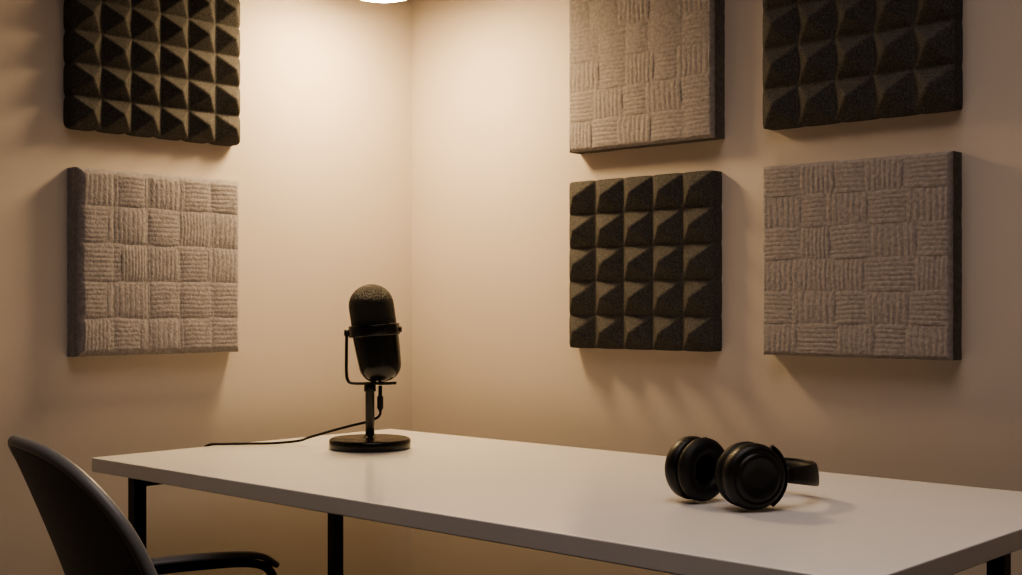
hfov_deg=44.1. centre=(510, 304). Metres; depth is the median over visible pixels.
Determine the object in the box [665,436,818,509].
headphones
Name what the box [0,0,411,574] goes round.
wall
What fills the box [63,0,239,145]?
panel
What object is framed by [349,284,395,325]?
grille
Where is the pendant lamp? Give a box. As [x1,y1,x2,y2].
[364,0,402,2]
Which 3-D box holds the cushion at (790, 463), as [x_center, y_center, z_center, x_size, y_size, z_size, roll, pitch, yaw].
[0.429,0.262,1.970,0.073,0.032,0.151,0,0,-37]
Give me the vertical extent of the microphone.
0.383 m
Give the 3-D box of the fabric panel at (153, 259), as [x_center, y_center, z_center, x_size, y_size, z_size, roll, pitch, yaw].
[-0.760,-0.088,2.721,0.051,0.389,0.397,0,0,43]
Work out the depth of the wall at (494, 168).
2.78 m
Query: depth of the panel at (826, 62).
2.39 m
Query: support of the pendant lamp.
hanging from the ceiling
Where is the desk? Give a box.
[92,429,1021,574]
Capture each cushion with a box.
[677,438,723,500]
[715,441,753,505]
[786,460,811,466]
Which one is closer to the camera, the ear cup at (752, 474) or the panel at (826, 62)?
the ear cup at (752, 474)
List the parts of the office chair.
backrest, armrest, leg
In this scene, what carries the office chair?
on the floor
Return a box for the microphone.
[204,284,410,452]
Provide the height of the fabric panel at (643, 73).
0.401 m
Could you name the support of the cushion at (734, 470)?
on the headphones
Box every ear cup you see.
[665,436,700,498]
[721,443,784,509]
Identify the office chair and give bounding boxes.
[8,435,279,574]
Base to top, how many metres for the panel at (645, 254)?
0.380 m
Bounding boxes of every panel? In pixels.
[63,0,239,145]
[67,167,238,356]
[569,0,724,153]
[569,170,721,351]
[763,0,962,129]
[763,151,961,359]
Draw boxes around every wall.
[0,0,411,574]
[412,0,1021,574]
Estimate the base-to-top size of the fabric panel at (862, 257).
0.379 m
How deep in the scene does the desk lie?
1.90 m
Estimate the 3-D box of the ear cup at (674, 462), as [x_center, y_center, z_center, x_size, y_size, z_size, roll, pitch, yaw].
[0.276,0.249,1.937,0.097,0.097,0.034,0,0,-37]

